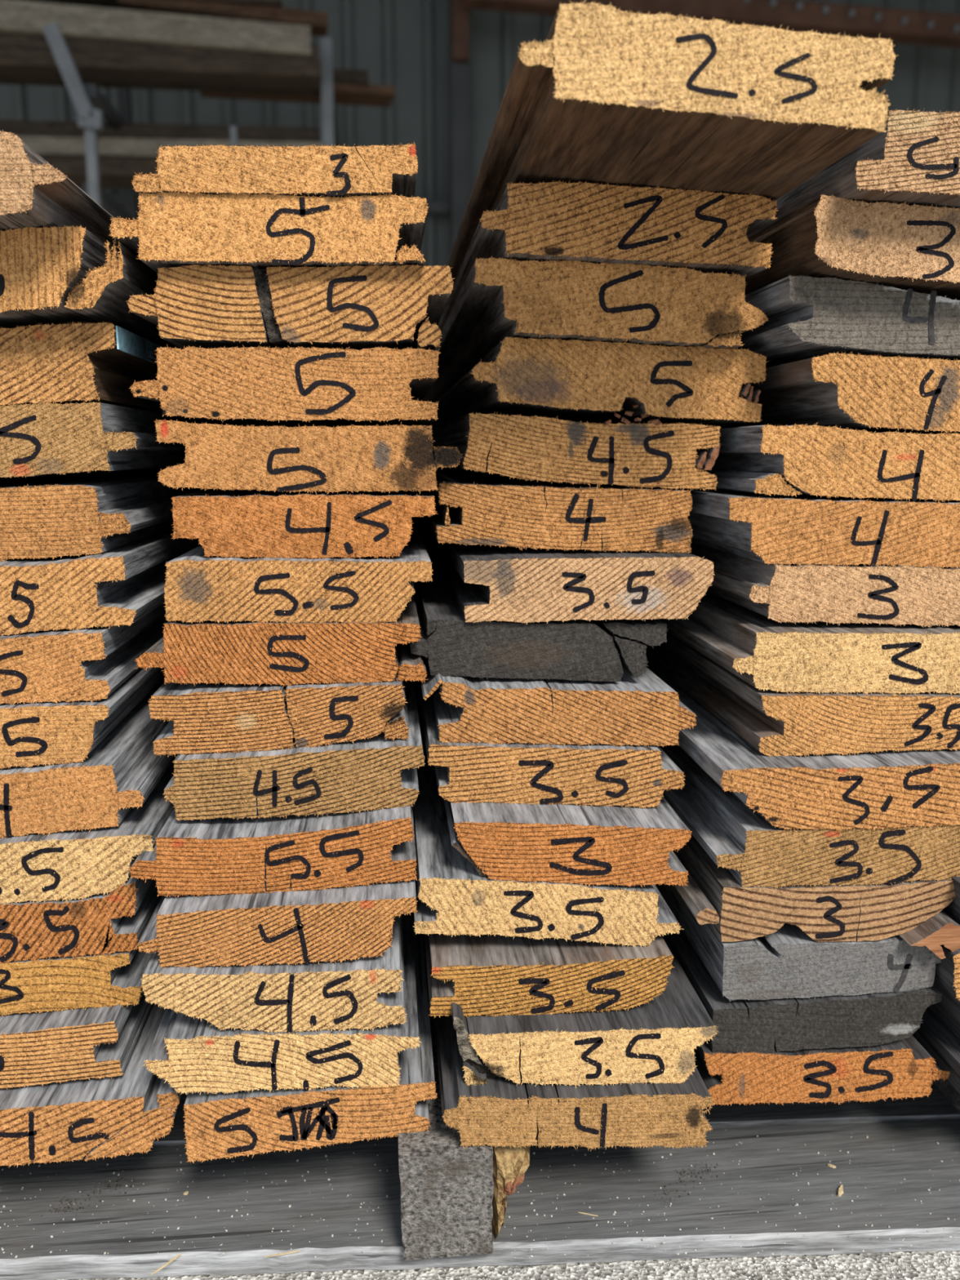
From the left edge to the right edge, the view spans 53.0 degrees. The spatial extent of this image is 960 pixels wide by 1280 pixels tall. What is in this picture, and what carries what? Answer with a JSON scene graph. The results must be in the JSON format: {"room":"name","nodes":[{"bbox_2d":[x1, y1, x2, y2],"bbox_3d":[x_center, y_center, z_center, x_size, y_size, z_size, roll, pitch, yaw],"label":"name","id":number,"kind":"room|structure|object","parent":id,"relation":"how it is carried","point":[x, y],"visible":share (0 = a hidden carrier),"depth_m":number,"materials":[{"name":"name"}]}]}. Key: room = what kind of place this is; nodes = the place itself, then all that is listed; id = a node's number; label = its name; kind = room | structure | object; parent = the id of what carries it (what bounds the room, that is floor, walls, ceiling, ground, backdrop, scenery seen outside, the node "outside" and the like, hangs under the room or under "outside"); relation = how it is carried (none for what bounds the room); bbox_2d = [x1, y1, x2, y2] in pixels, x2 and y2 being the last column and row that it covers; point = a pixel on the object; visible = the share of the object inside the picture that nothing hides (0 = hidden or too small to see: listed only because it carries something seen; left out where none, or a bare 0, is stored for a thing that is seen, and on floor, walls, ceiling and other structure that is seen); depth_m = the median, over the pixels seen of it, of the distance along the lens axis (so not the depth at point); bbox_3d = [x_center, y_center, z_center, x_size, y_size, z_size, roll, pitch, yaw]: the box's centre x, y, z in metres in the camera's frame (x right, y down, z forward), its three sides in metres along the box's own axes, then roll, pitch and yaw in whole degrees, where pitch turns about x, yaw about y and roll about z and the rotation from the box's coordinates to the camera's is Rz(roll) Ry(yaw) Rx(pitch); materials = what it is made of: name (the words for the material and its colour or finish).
{"room":"lumber yard","nodes":[
{"label":"lumber yard","id":0,"kind":"room"},
{"bbox_2d":[0,0,959,266],"bbox_3d":[-0.412,-2.563,4.625,12.145,4.195,0.034,-1,11,-5],"label":"wall","id":1,"kind":"structure","parent":0,"point":[403,45],"depth_m":4.62,"materials":[{"name":"grey metal"}]},
{"bbox_2d":[106,193,450,215],"bbox_3d":[-0.478,-2.088,4.643,11.600,0.050,0.060,-1,11,-5],"label":"trim","id":2,"kind":"structure","parent":1,"relation":"attached to","point":[440,208],"depth_m":4.64,"materials":[{"name":"metal"}]},
{"bbox_2d":[448,0,470,253],"bbox_3d":[-0.093,-2.249,4.582,0.090,3.595,0.130,-1,11,-5],"label":"trim","id":3,"kind":"structure","parent":1,"relation":"attached to","point":[459,17],"depth_m":4.52,"materials":[{"name":"metal"}]},
{"bbox_2d":[463,0,959,48],"bbox_3d":[1.378,-2.851,4.397,2.902,0.197,0.145,-1,11,-5],"label":"metal beam","id":4,"kind":"structure","parent":3,"relation":"attached to","point":[903,26],"depth_m":4.36,"materials":[{"name":"orange metal"}]},
{"bbox_2d":[57,1250,959,1279],"bbox_3d":[-0.154,0.155,1.653,18.000,0.001,11.200,-1,11,-5],"label":"ground","id":5,"kind":"structure","parent":0,"point":[797,1263],"depth_m":0.56,"materials":[{"name":"grey concrete"}]},
{"bbox_2d":[42,22,340,220],"bbox_3d":[-1.041,-1.465,3.890,0.948,2.322,1.130,-1,11,-5],"label":"rack","id":6,"kind":"object","parent":5,"relation":"on","point":[84,96],"visible":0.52,"depth_m":3.35,"materials":[{"name":"metal"}]},
{"bbox_2d":[40,155,157,189],"bbox_3d":[-1.403,-1.721,3.554,1.627,0.138,0.200,-3,11,-13],"label":"plank","id":7,"kind":"object","parent":6,"relation":"on","point":[115,173],"visible":0.24,"depth_m":3.48,"materials":[{"name":"wood"}]},
{"bbox_2d":[17,135,324,158],"bbox_3d":[-1.405,-1.793,3.555,1.637,0.132,0.200,-2,11,-12],"label":"plank","id":8,"kind":"object","parent":7,"relation":"on","point":[51,146],"visible":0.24,"depth_m":3.48,"materials":[{"name":"wood"}]},
{"bbox_2d":[0,120,319,142],"bbox_3d":[-1.440,-1.890,3.609,1.654,0.115,0.120,-2,11,-11],"label":"plank","id":9,"kind":"object","parent":8,"relation":"on","point":[20,127],"visible":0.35,"depth_m":3.60,"materials":[{"name":"wood"}]},
{"bbox_2d":[0,48,322,94],"bbox_3d":[-1.362,-2.030,3.431,1.571,0.111,0.200,-2,11,-12],"label":"plank","id":10,"kind":"object","parent":6,"relation":"on","point":[33,67],"visible":1,"depth_m":3.43,"materials":[{"name":"wood"}]},
{"bbox_2d":[0,31,319,60],"bbox_3d":[-1.361,-2.083,3.410,1.554,0.105,0.160,-2,11,-11],"label":"plank","id":11,"kind":"object","parent":10,"relation":"on","point":[7,40],"visible":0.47,"depth_m":3.36,"materials":[{"name":"brown wood"}]},
{"bbox_2d":[0,0,311,55],"bbox_3d":[-1.339,-2.126,3.332,1.485,0.098,0.080,-2,11,-12],"label":"plank","id":12,"kind":"object","parent":11,"relation":"on","point":[16,16],"visible":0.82,"depth_m":3.34,"materials":[{"name":"grey wood"}]},
{"bbox_2d":[118,0,328,37],"bbox_3d":[-0.949,-2.341,3.595,0.749,0.066,0.100,-3,11,-13],"label":"plank","id":13,"kind":"object","parent":6,"relation":"on","point":[317,21],"visible":0.77,"depth_m":3.56,"materials":[{"name":"brown wood"}]},
{"bbox_2d":[23,0,282,8],"bbox_3d":[-1.353,-2.359,3.552,1.227,0.087,0.200,-2,11,-10],"label":"plank","id":14,"kind":"object","parent":13,"relation":"on","point":[100,3],"visible":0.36,"depth_m":3.53,"materials":[{"name":"brown wood"}]},
{"bbox_2d":[200,82,395,107],"bbox_3d":[-0.737,-2.217,3.896,0.768,0.049,0.160,-3,11,-13],"label":"plank","id":15,"kind":"object","parent":6,"relation":"on","point":[344,94],"visible":0.58,"depth_m":3.90,"materials":[{"name":"brown wood"}]},
{"bbox_2d":[333,68,368,84],"bbox_3d":[-0.792,-2.281,3.909,0.670,0.082,0.100,-3,11,-14],"label":"plank","id":16,"kind":"object","parent":15,"relation":"on","point":[340,76],"visible":0.27,"depth_m":3.92,"materials":[{"name":"grey wood"}]},
{"bbox_2d":[0,933,959,1279],"bbox_3d":[-0.041,0.235,1.027,1.059,0.082,1.024,-1,11,-5],"label":"support beam","id":17,"kind":"structure","parent":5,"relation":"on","point":[437,1211],"depth_m":0.59,"materials":[{"name":"grey wood"}]},
{"bbox_2d":[0,1003,182,1167],"bbox_3d":[-0.353,0.146,1.209,0.234,0.045,1.374,-1,11,-5],"label":"board","id":18,"kind":"object","parent":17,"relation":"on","point":[93,1118],"visible":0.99,"depth_m":0.55,"materials":[{"name":"brown wood"}]},
{"bbox_2d":[0,992,152,1089],"bbox_3d":[-0.366,0.123,1.140,0.203,0.042,1.222,-1,11,-5],"label":"board","id":19,"kind":"object","parent":18,"relation":"on","point":[45,1047],"visible":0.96,"depth_m":0.55,"materials":[{"name":"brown wood"}]},
{"bbox_2d":[0,946,152,1017],"bbox_3d":[-0.351,0.114,1.002,0.218,0.040,0.917,-1,11,-5],"label":"board","id":20,"kind":"object","parent":19,"relation":"on","point":[51,984],"visible":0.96,"depth_m":0.56,"materials":[{"name":"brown wood"}]},
{"bbox_2d":[0,873,161,965],"bbox_3d":[-0.355,0.063,1.069,0.216,0.048,1.069,-1,11,-5],"label":"board","id":21,"kind":"object","parent":20,"relation":"on","point":[117,920],"visible":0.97,"depth_m":0.56,"materials":[{"name":"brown wood"}]},
{"bbox_2d":[0,754,177,903],"bbox_3d":[-0.348,0.030,1.065,0.222,0.041,1.069,-1,11,-5],"label":"board","id":22,"kind":"object","parent":21,"relation":"on","point":[66,865],"visible":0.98,"depth_m":0.55,"materials":[{"name":"grey wood"}]},
{"bbox_2d":[0,676,177,838],"bbox_3d":[-0.359,-0.023,1.140,0.216,0.044,1.222,-1,11,-5],"label":"board","id":23,"kind":"object","parent":22,"relation":"on","point":[119,775],"visible":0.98,"depth_m":0.55,"materials":[{"name":"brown wood"}]},
{"bbox_2d":[0,666,164,768],"bbox_3d":[-0.383,-0.089,1.289,0.198,0.041,1.526,-1,11,-5],"label":"board","id":24,"kind":"object","parent":23,"relation":"on","point":[51,732],"visible":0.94,"depth_m":0.55,"materials":[{"name":"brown wood"}]},
{"bbox_2d":[0,602,168,704],"bbox_3d":[-0.383,-0.128,1.288,0.196,0.044,1.526,-1,11,-5],"label":"board","id":25,"kind":"object","parent":24,"relation":"on","point":[88,664],"visible":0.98,"depth_m":0.55,"materials":[{"name":"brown wood"}]},
{"bbox_2d":[0,527,200,635],"bbox_3d":[-0.378,-0.169,1.291,0.212,0.049,1.526,-1,11,-5],"label":"board","id":26,"kind":"object","parent":25,"relation":"on","point":[122,584],"visible":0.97,"depth_m":0.56,"materials":[{"name":"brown wood"}]},
{"bbox_2d":[0,466,209,561],"bbox_3d":[-0.388,-0.212,1.306,0.217,0.048,1.526,-1,11,-5],"label":"board","id":27,"kind":"object","parent":26,"relation":"on","point":[74,514],"visible":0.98,"depth_m":0.57,"materials":[{"name":"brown wood"}]},
{"bbox_2d":[0,401,223,478],"bbox_3d":[-0.383,-0.260,1.302,0.219,0.048,1.526,-1,11,-5],"label":"board","id":28,"kind":"object","parent":27,"relation":"on","point":[41,439],"visible":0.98,"depth_m":0.56,"materials":[{"name":"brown wood"}]},
{"bbox_2d":[0,321,163,413],"bbox_3d":[-0.377,-0.288,1.218,0.204,0.050,1.374,-1,11,-5],"label":"board","id":29,"kind":"object","parent":28,"relation":"on","point":[78,362],"visible":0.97,"depth_m":0.56,"materials":[{"name":"brown wood"}]},
{"bbox_2d":[0,224,182,349],"bbox_3d":[-0.359,-0.330,1.190,0.198,0.051,1.374,-1,11,-5],"label":"board","id":30,"kind":"object","parent":29,"relation":"on","point":[66,274],"visible":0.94,"depth_m":0.53,"materials":[{"name":"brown wood"}]},
{"bbox_2d":[0,129,114,244],"bbox_3d":[-0.353,-0.365,1.154,0.155,0.047,1.374,-1,11,-5],"label":"board","id":31,"kind":"object","parent":30,"relation":"on","point":[33,193],"visible":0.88,"depth_m":0.50,"materials":[{"name":"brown wood"}]},
{"bbox_2d":[151,1253,181,1275],"bbox_3d":[-0.178,0.355,0.548,0.001,0.001,0.019,10,15,41],"label":"chip","id":32,"kind":"object","parent":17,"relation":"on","point":[178,1255],"visible":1,"depth_m":0.55,"materials":[{"name":"beige wood"}]},
{"bbox_2d":[264,1250,299,1257],"bbox_3d":[-0.114,0.354,0.555,0.020,0.001,0.001,-2,11,-12],"label":"chip","id":33,"kind":"object","parent":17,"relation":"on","point":[289,1252],"visible":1,"depth_m":0.56,"materials":[{"name":"beige wood"}]},
{"bbox_2d":[182,911,437,1163],"bbox_3d":[-0.169,0.130,1.294,0.144,0.044,1.526,-1,11,-5],"label":"board","id":34,"kind":"object","parent":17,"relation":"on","point":[220,1125],"visible":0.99,"depth_m":0.55,"materials":[{"name":"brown wood"}]},
{"bbox_2d":[142,912,421,1094],"bbox_3d":[-0.176,0.106,1.211,0.155,0.040,1.374,-1,11,-5],"label":"board","id":35,"kind":"object","parent":34,"relation":"on","point":[192,1055],"visible":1,"depth_m":0.54,"materials":[{"name":"grey wood"}]},
{"bbox_2d":[140,914,407,1033],"bbox_3d":[-0.179,0.071,1.206,0.146,0.043,1.374,-1,11,-5],"label":"board","id":36,"kind":"object","parent":35,"relation":"on","point":[367,993],"visible":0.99,"depth_m":0.54,"materials":[{"name":"grey wood"}]},
{"bbox_2d":[137,879,417,968],"bbox_3d":[-0.170,0.048,1.131,0.155,0.039,1.221,-1,11,-5],"label":"board","id":37,"kind":"object","parent":36,"relation":"on","point":[350,922],"visible":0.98,"depth_m":0.54,"materials":[{"name":"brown wood"}]},
{"bbox_2d":[128,804,417,897],"bbox_3d":[-0.197,-0.036,1.365,0.161,0.045,1.679,-1,11,-5],"label":"board","id":38,"kind":"object","parent":37,"relation":"on","point":[217,855],"visible":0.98,"depth_m":0.55,"materials":[{"name":"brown wood"}]},
{"bbox_2d":[163,679,425,820],"bbox_3d":[-0.173,-0.048,1.228,0.151,0.043,1.374,-1,11,-5],"label":"board","id":39,"kind":"object","parent":38,"relation":"on","point":[376,772],"visible":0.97,"depth_m":0.56,"materials":[{"name":"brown wood"}]},
{"bbox_2d":[148,675,409,756],"bbox_3d":[-0.189,-0.099,1.304,0.150,0.043,1.526,-1,11,-5],"label":"board","id":40,"kind":"object","parent":39,"relation":"on","point":[219,717],"visible":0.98,"depth_m":0.56,"materials":[{"name":"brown wood"}]},
{"bbox_2d":[134,594,427,686],"bbox_3d":[-0.188,-0.137,1.305,0.170,0.040,1.526,-1,11,-5],"label":"board","id":41,"kind":"object","parent":40,"relation":"on","point":[233,652],"visible":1,"depth_m":0.56,"materials":[{"name":"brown wood"}]},
{"bbox_2d":[163,516,433,623],"bbox_3d":[-0.185,-0.188,1.376,0.155,0.040,1.678,-1,11,-5],"label":"board","id":42,"kind":"object","parent":41,"relation":"on","point":[198,588],"visible":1,"depth_m":0.56,"materials":[{"name":"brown wood"}]},
{"bbox_2d":[170,488,437,559],"bbox_3d":[-0.168,-0.197,1.234,0.156,0.040,1.374,-1,11,-5],"label":"board","id":43,"kind":"object","parent":42,"relation":"on","point":[245,523],"visible":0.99,"depth_m":0.56,"materials":[{"name":"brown wood"}]},
{"bbox_2d":[153,418,462,493],"bbox_3d":[-0.172,-0.253,1.310,0.179,0.044,1.526,-1,11,-5],"label":"board","id":44,"kind":"object","parent":43,"relation":"on","point":[351,458],"visible":1,"depth_m":0.57,"materials":[{"name":"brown wood"}]},
{"bbox_2d":[129,344,440,426],"bbox_3d":[-0.185,-0.293,1.300,0.180,0.044,1.527,-1,11,-5],"label":"board","id":45,"kind":"object","parent":44,"relation":"on","point":[258,386],"visible":1,"depth_m":0.56,"materials":[{"name":"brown wood"}]},
{"bbox_2d":[126,263,454,351],"bbox_3d":[-0.179,-0.336,1.290,0.184,0.046,1.526,-1,11,-5],"label":"board","id":46,"kind":"object","parent":45,"relation":"on","point":[355,307],"visible":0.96,"depth_m":0.55,"materials":[{"name":"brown wood"}]},
{"bbox_2d":[108,191,428,273],"bbox_3d":[-0.188,-0.373,1.274,0.174,0.040,1.526,-1,11,-5],"label":"board","id":47,"kind":"object","parent":46,"relation":"on","point":[172,229],"visible":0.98,"depth_m":0.53,"materials":[{"name":"brown wood"}]},
{"bbox_2d":[131,141,417,197],"bbox_3d":[-0.154,-0.344,0.969,0.155,0.030,0.917,-1,11,-5],"label":"board","id":48,"kind":"object","parent":47,"relation":"on","point":[310,171],"visible":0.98,"depth_m":0.52,"materials":[{"name":"brown wood"}]},
{"bbox_2d":[41,1161,717,1221],"bbox_3d":[-0.056,0.344,0.606,0.421,0.002,0.038,0,11,-2],"label":"crumbs","id":49,"kind":"object","parent":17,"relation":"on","point":[684,1171],"visible":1,"depth_m":0.60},
{"bbox_2d":[0,1129,959,1258],"bbox_3d":[0.000,0.344,0.605,0.648,0.002,0.108,0,11,0],"label":"sawdust","id":50,"kind":"object","parent":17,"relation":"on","point":[326,1156],"visible":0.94,"depth_m":0.59},
{"bbox_2d":[491,1145,529,1239],"bbox_3d":[0.018,0.320,0.577,0.025,0.074,0.050,-1,11,-5],"label":"lump","id":51,"kind":"object","parent":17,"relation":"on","point":[510,1165],"visible":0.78,"depth_m":0.56,"materials":[{"name":"beige wood"}]},
{"bbox_2d":[434,1015,715,1151],"bbox_3d":[-0.001,0.158,1.143,0.158,0.045,1.222,-1,11,-5],"label":"board","id":52,"kind":"object","parent":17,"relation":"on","point":[500,1112],"visible":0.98,"depth_m":0.55,"materials":[{"name":"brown wood"}]},
{"bbox_2d":[451,934,718,1088],"bbox_3d":[0.010,0.134,1.072,0.154,0.050,1.069,-1,11,-5],"label":"board","id":53,"kind":"object","parent":52,"relation":"on","point":[655,1042],"visible":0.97,"depth_m":0.55,"materials":[{"name":"grey wood"}]},
{"bbox_2d":[424,933,675,1018],"bbox_3d":[-0.009,0.101,1.081,0.145,0.037,1.069,-1,11,-5],"label":"board","id":54,"kind":"object","parent":53,"relation":"on","point":[486,975],"visible":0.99,"depth_m":0.56,"materials":[{"name":"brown wood"}]},
{"bbox_2d":[412,679,683,947],"bbox_3d":[-0.010,0.058,1.086,0.162,0.052,1.069,-1,11,-5],"label":"board","id":55,"kind":"object","parent":54,"relation":"on","point":[453,898],"visible":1,"depth_m":0.57,"materials":[{"name":"grey wood"}]},
{"bbox_2d":[444,796,692,887],"bbox_3d":[0.011,0.038,1.007,0.142,0.046,0.917,-1,11,-5],"label":"board","id":56,"kind":"object","parent":55,"relation":"on","point":[623,846],"visible":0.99,"depth_m":0.56,"materials":[{"name":"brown wood"}]},
{"bbox_2d":[416,657,684,808],"bbox_3d":[-0.003,-0.019,1.105,0.160,0.046,1.069,-1,11,-5],"label":"board","id":57,"kind":"object","parent":56,"relation":"on","point":[602,775],"visible":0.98,"depth_m":0.59,"materials":[{"name":"brown wood"}]},
{"bbox_2d":[421,656,697,746],"bbox_3d":[-0.001,-0.057,1.105,0.168,0.046,1.069,-1,11,-5],"label":"board","id":58,"kind":"object","parent":57,"relation":"on","point":[644,710],"visible":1,"depth_m":0.59,"materials":[{"name":"brown wood"}]},
{"bbox_2d":[409,516,668,681],"bbox_3d":[-0.014,-0.095,1.112,0.160,0.042,1.069,-1,11,-5],"label":"board","id":59,"kind":"object","parent":58,"relation":"on","point":[577,650],"visible":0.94,"depth_m":0.59,"materials":[{"name":"grey wood"}]},
{"bbox_2d":[416,515,714,624],"bbox_3d":[0.016,-0.132,1.105,0.154,0.042,1.069,-1,11,-5],"label":"board","id":60,"kind":"object","parent":59,"relation":"on","point":[488,583],"visible":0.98,"depth_m":0.59,"materials":[{"name":"brown wood"}]},
{"bbox_2d":[422,466,693,553],"bbox_3d":[-0.005,-0.192,1.195,0.163,0.048,1.222,-1,11,-5],"label":"board","id":61,"kind":"object","parent":60,"relation":"on","point":[473,507],"visible":0.99,"depth_m":0.60,"materials":[{"name":"brown wood"}]},
{"bbox_2d":[431,411,720,490],"bbox_3d":[0.005,-0.249,1.272,0.164,0.049,1.374,-1,11,-5],"label":"board","id":62,"kind":"object","parent":61,"relation":"on","point":[665,455],"visible":0.99,"depth_m":0.60,"materials":[{"name":"brown wood"}]},
{"bbox_2d":[427,336,766,430],"bbox_3d":[0.014,-0.306,1.340,0.188,0.051,1.526,-1,11,-5],"label":"board","id":63,"kind":"object","parent":62,"relation":"on","point":[574,380],"visible":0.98,"depth_m":0.60,"materials":[{"name":"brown wood"}]},
{"bbox_2d":[422,256,768,403],"bbox_3d":[0.012,-0.346,1.317,0.180,0.050,1.526,-1,11,-5],"label":"board","id":64,"kind":"object","parent":63,"relation":"on","point":[499,299],"visible":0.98,"depth_m":0.57,"materials":[{"name":"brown wood"}]},
{"bbox_2d":[437,180,777,332],"bbox_3d":[0.050,-0.312,0.925,0.175,0.046,0.764,-1,11,-5],"label":"board","id":65,"kind":"object","parent":64,"relation":"on","point":[705,232],"visible":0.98,"depth_m":0.56,"materials":[{"name":"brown wood"}]},
{"bbox_2d":[447,0,897,284],"bbox_3d":[0.067,-0.329,0.802,0.175,0.050,0.764,-1,11,-5],"label":"board","id":66,"kind":"object","parent":65,"relation":"on","point":[611,95],"visible":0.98,"depth_m":0.44,"materials":[{"name":"brown wood"}]},
{"bbox_2d":[604,419,611,424],"bbox_3d":[0.080,-0.136,0.603,0.004,0.004,0.003,0,11,0],"label":"crumb","id":67,"kind":"object","parent":62,"relation":"on","point":[608,421],"visible":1,"depth_m":0.60,"materials":[{"name":"brown wood"}]},
{"bbox_2d":[613,412,621,418],"bbox_3d":[0.086,-0.141,0.607,0.004,0.004,0.003,-6,13,-29],"label":"crumb","id":68,"kind":"object","parent":62,"relation":"on","point":[616,415],"visible":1,"depth_m":0.61,"materials":[{"name":"brown wood"}]},
{"bbox_2d":[621,417,631,424],"bbox_3d":[0.092,-0.137,0.604,0.006,0.006,0.004,-6,13,-30],"label":"crumb","id":69,"kind":"object","parent":62,"relation":"on","point":[624,420],"visible":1,"depth_m":0.60,"materials":[{"name":"brown wood"}]},
{"bbox_2d":[624,410,634,416],"bbox_3d":[0.094,-0.143,0.607,0.006,0.004,0.003,7,13,30],"label":"crumb","id":70,"kind":"object","parent":62,"relation":"on","point":[627,412],"visible":1,"depth_m":0.61,"materials":[{"name":"brown wood"}]},
{"bbox_2d":[631,404,638,408],"bbox_3d":[0.098,-0.148,0.611,0.004,0.003,0.003,-3,11,-15],"label":"crumb","id":71,"kind":"object","parent":62,"relation":"on","point":[634,406],"visible":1,"depth_m":0.61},
{"bbox_2d":[634,417,641,422],"bbox_3d":[0.099,-0.138,0.604,0.004,0.003,0.002,-6,13,-29],"label":"crumb","id":72,"kind":"object","parent":62,"relation":"on","point":[637,420],"visible":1,"depth_m":0.60,"materials":[{"name":"brown wood"}]},
{"bbox_2d":[640,413,648,418],"bbox_3d":[0.104,-0.142,0.608,0.004,0.004,0.003,-4,12,-18],"label":"crumb","id":73,"kind":"object","parent":62,"relation":"on","point":[642,415],"visible":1,"depth_m":0.61,"materials":[{"name":"brown wood"}]},
{"bbox_2d":[647,418,661,425],"bbox_3d":[0.110,-0.137,0.606,0.008,0.004,0.006,5,12,23],"label":"crumb","id":74,"kind":"object","parent":62,"relation":"on","point":[656,421],"visible":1,"depth_m":0.60,"materials":[{"name":"brown wood"}]},
{"bbox_2d":[577,1211,597,1216],"bbox_3d":[0.065,0.348,0.584,0.012,0.001,0.001,3,11,13],"label":"chip","id":75,"kind":"object","parent":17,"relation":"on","point":[578,1211],"visible":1,"depth_m":0.58,"materials":[{"name":"beige wood"}]},
{"bbox_2d":[693,1033,950,1106],"bbox_3d":[0.163,0.166,1.113,0.160,0.042,1.069,-1,11,-5],"label":"board","id":76,"kind":"object","parent":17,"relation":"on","point":[906,1068],"visible":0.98,"depth_m":0.59,"materials":[{"name":"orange wood"}]},
{"bbox_2d":[662,924,942,1053],"bbox_3d":[0.153,0.117,1.182,0.145,0.037,1.222,-1,11,-5],"label":"board","id":77,"kind":"object","parent":76,"relation":"on","point":[794,1024],"visible":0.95,"depth_m":0.59,"materials":[{"name":"grey wood"}]},
{"bbox_2d":[655,884,941,1001],"bbox_3d":[0.160,0.082,1.178,0.148,0.040,1.221,-1,11,-5],"label":"board","id":78,"kind":"object","parent":77,"relation":"on","point":[786,962],"visible":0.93,"depth_m":0.58,"materials":[{"name":"grey wood"}]},
{"bbox_2d":[672,834,959,959],"bbox_3d":[0.171,0.082,1.019,0.175,0.049,0.926,-1,11,-5],"label":"board","id":79,"kind":"object","parent":78,"relation":"on","point":[913,911],"visible":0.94,"depth_m":0.58,"materials":[{"name":"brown wood"}]},
{"bbox_2d":[658,745,959,888],"bbox_3d":[0.193,0.026,1.095,0.213,0.040,1.069,-1,11,-5],"label":"board","id":80,"kind":"object","parent":79,"relation":"on","point":[757,852],"visible":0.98,"depth_m":0.57,"materials":[{"name":"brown wood"}]},
{"bbox_2d":[645,662,959,831],"bbox_3d":[0.190,-0.010,1.086,0.209,0.043,1.069,-1,11,-5],"label":"board","id":81,"kind":"object","parent":80,"relation":"on","point":[891,788],"visible":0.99,"depth_m":0.57,"materials":[{"name":"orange wood"}]},
{"bbox_2d":[640,631,959,757],"bbox_3d":[0.197,-0.052,1.101,0.165,0.040,1.069,-1,11,-5],"label":"board","id":82,"kind":"object","parent":81,"relation":"on","point":[779,723],"visible":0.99,"depth_m":0.58,"materials":[{"name":"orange wood"}]},
{"bbox_2d":[659,591,959,694],"bbox_3d":[0.228,-0.072,1.027,0.248,0.046,0.917,-1,11,-5],"label":"board","id":83,"kind":"object","parent":82,"relation":"on","point":[766,653],"visible":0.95,"depth_m":0.58,"materials":[{"name":"grey wood"}]},
{"bbox_2d":[688,542,959,627],"bbox_3d":[0.237,-0.112,1.036,0.240,0.046,0.916,-1,11,-5],"label":"board","id":84,"kind":"object","parent":83,"relation":"on","point":[927,596],"visible":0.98,"depth_m":0.59,"materials":[{"name":"grey wood"}]},
{"bbox_2d":[671,488,959,568],"bbox_3d":[0.218,-0.181,1.181,0.260,0.048,1.222,-1,11,-5],"label":"board","id":85,"kind":"object","parent":84,"relation":"on","point":[800,529],"visible":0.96,"depth_m":0.58,"materials":[{"name":"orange wood"}]},
{"bbox_2d":[696,422,959,502],"bbox_3d":[0.227,-0.223,1.182,0.243,0.051,1.222,-1,11,-5],"label":"board","id":86,"kind":"object","parent":85,"relation":"on","point":[815,460],"visible":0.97,"depth_m":0.58,"materials":[{"name":"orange wood"}]},
{"bbox_2d":[712,351,959,434],"bbox_3d":[0.239,-0.262,1.175,0.207,0.053,1.222,-1,11,-5],"label":"board","id":87,"kind":"object","parent":86,"relation":"on","point":[880,393],"visible":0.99,"depth_m":0.58,"materials":[{"name":"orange wood"}]},
{"bbox_2d":[734,275,959,368],"bbox_3d":[0.227,-0.305,1.164,0.217,0.050,1.221,-1,11,-5],"label":"board","id":88,"kind":"object","parent":87,"relation":"on","point":[808,317],"visible":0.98,"depth_m":0.57,"materials":[{"name":"grey wood"}]},
{"bbox_2d":[744,193,959,300],"bbox_3d":[0.236,-0.311,0.990,0.192,0.049,0.917,-1,11,-5],"label":"board","id":89,"kind":"object","parent":88,"relation":"on","point":[903,246],"visible":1,"depth_m":0.54,"materials":[{"name":"brown wood"}]},
{"bbox_2d":[746,108,959,237],"bbox_3d":[0.204,-0.404,1.260,0.158,0.048,1.527,-1,11,-5],"label":"board","id":90,"kind":"object","parent":89,"relation":"on","point":[917,161],"visible":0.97,"depth_m":0.52,"materials":[{"name":"grey wood"}]},
{"bbox_2d":[827,1163,835,1168],"bbox_3d":[0.228,0.340,0.623,0.005,0.001,0.002,6,13,28],"label":"chip","id":91,"kind":"object","parent":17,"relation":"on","point":[828,1165],"visible":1,"depth_m":0.62,"materials":[{"name":"beige wood"}]},
{"bbox_2d":[837,1184,843,1196],"bbox_3d":[0.225,0.344,0.602,0.004,0.002,0.009,4,12,17],"label":"chip","id":92,"kind":"object","parent":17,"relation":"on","point":[840,1191],"visible":1,"depth_m":0.60,"materials":[{"name":"beige wood"}]},
{"bbox_2d":[914,1007,959,1094],"bbox_3d":[0.334,0.155,1.189,0.204,0.035,1.222,-1,11,-5],"label":"board","id":93,"kind":"object","parent":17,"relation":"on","point":[935,1034],"visible":0.02,"depth_m":0.61,"materials":[{"name":"grey wood"}]},
{"bbox_2d":[928,978,959,1039],"bbox_3d":[0.334,0.122,1.185,0.197,0.040,1.222,-1,11,-5],"label":"board","id":94,"kind":"object","parent":93,"relation":"on","point":[948,1010],"visible":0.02,"depth_m":0.61,"materials":[{"name":"grey wood"}]},
{"bbox_2d":[934,944,959,1002],"bbox_3d":[0.326,0.085,1.181,0.208,0.043,1.221,-1,11,-5],"label":"board","id":95,"kind":"object","parent":94,"relation":"on","point":[947,973],"visible":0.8,"depth_m":0.58,"materials":[{"name":"grey wood"}]},
{"bbox_2d":[942,876,959,924],"bbox_3d":[0.326,0.046,1.176,0.199,0.044,1.221,-1,11,-5],"label":"board","id":96,"kind":"object","parent":95,"relation":"on","point":[953,909],"visible":0.02,"depth_m":0.58,"materials":[{"name":"grey wood"}]},
{"bbox_2d":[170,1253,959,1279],"bbox_3d":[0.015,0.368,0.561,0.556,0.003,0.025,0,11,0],"label":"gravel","id":97,"kind":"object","parent":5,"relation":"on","point":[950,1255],"visible":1,"depth_m":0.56,"materials":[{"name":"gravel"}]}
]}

